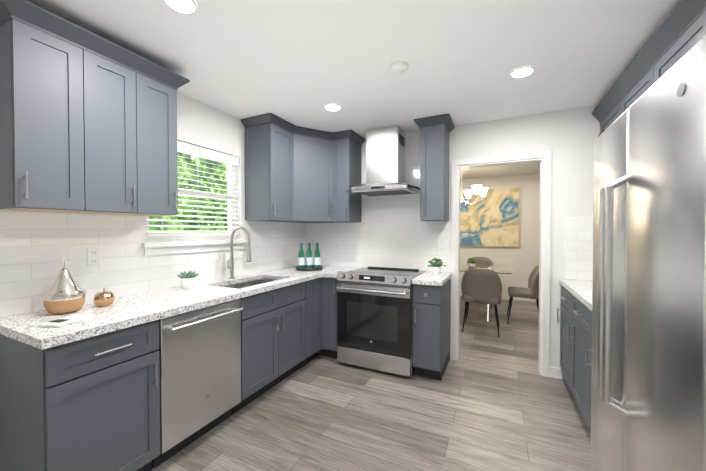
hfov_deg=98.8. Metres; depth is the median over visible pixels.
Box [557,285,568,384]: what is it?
base cabinet
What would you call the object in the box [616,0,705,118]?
upper cabinet
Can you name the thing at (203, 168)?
backdrop
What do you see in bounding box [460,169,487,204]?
pendant chandelier
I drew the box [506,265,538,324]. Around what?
dining chair
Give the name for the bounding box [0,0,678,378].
wall
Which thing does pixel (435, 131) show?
upper cabinet
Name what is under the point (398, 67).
smoke detector
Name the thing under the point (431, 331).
base cabinet
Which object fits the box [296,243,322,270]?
bottle
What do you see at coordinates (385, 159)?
range hood
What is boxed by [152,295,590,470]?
floor
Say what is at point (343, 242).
outlet
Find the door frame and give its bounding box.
[450,150,551,376]
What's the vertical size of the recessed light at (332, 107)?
0.007 m
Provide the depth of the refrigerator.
0.85 m
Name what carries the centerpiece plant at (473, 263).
on the dining table
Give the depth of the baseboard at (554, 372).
2.77 m
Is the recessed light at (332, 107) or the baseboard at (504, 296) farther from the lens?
the baseboard at (504, 296)
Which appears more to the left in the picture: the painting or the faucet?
the faucet
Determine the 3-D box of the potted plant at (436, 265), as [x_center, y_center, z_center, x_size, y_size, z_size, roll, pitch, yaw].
[0.852,0.308,3.068,0.182,0.164,0.178,0,1,26]
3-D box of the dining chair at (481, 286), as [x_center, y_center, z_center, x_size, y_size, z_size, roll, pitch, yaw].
[1.751,0.860,4.123,0.502,0.861,0.492,0,1,26]
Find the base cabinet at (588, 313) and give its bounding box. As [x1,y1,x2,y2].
[585,306,591,433]
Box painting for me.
[460,187,519,247]
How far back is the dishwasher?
1.86 m
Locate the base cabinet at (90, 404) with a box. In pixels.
[0,320,159,470]
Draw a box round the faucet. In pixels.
[227,226,250,278]
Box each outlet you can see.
[87,247,100,266]
[341,238,345,247]
[437,239,443,249]
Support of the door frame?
attached to the wall
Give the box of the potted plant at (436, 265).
[428,258,445,273]
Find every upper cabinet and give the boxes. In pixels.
[0,0,189,215]
[241,113,364,222]
[414,114,454,220]
[596,88,615,132]
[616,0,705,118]
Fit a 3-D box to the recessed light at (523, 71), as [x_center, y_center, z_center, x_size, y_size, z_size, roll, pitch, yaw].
[1.159,-1.117,2.069,0.148,0.007,0.148,0,1,26]
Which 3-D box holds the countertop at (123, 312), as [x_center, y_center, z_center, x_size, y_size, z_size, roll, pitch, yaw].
[-0.848,0.519,2.548,0.795,0.244,2.754,0,1,26]
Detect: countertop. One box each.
[0,264,361,349]
[412,271,451,285]
[559,279,592,310]
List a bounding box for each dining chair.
[461,268,501,336]
[465,257,492,307]
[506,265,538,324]
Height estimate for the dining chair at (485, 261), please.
0.861 m
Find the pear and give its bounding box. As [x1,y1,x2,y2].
[41,257,86,313]
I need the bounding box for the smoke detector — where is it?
[389,61,407,73]
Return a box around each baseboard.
[460,292,535,301]
[549,366,561,374]
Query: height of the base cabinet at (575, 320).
0.876 m
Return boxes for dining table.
[460,264,512,321]
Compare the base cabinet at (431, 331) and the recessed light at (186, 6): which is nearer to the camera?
the recessed light at (186, 6)
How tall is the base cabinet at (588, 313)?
0.876 m
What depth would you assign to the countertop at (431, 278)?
2.77 m
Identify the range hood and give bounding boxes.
[346,125,419,196]
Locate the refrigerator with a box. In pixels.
[590,30,705,470]
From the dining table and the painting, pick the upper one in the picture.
the painting
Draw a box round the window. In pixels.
[141,152,247,255]
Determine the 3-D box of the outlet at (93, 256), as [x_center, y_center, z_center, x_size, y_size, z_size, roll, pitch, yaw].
[-1.609,0.132,1.877,0.007,0.114,0.070,0,1,26]
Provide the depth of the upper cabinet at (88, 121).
1.55 m
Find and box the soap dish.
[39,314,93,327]
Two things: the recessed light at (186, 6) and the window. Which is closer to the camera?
the recessed light at (186, 6)
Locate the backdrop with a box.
[149,152,227,232]
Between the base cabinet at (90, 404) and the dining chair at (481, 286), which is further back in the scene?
the dining chair at (481, 286)
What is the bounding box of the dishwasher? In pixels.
[152,298,242,468]
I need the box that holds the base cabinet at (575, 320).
[569,292,584,420]
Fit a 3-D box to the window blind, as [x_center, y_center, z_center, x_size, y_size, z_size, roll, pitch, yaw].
[-1.314,-0.376,2.566,0.048,0.747,0.852,0,1,26]
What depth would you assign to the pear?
1.58 m
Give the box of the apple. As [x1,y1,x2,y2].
[93,288,114,306]
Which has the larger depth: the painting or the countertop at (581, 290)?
the painting
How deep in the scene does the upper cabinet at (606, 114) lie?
2.39 m
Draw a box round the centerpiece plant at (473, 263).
[468,258,477,267]
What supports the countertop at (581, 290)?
on the base cabinet at (564, 296)
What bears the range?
on the floor
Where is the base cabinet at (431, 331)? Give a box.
[413,278,450,380]
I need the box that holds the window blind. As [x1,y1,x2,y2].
[146,141,238,235]
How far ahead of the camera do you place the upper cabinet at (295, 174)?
3.20 m
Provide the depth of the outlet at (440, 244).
3.21 m
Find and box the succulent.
[177,270,198,289]
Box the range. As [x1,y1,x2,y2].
[336,266,425,376]
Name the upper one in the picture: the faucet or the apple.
the faucet
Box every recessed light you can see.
[163,0,197,13]
[325,104,340,110]
[510,66,534,77]
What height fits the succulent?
0.136 m

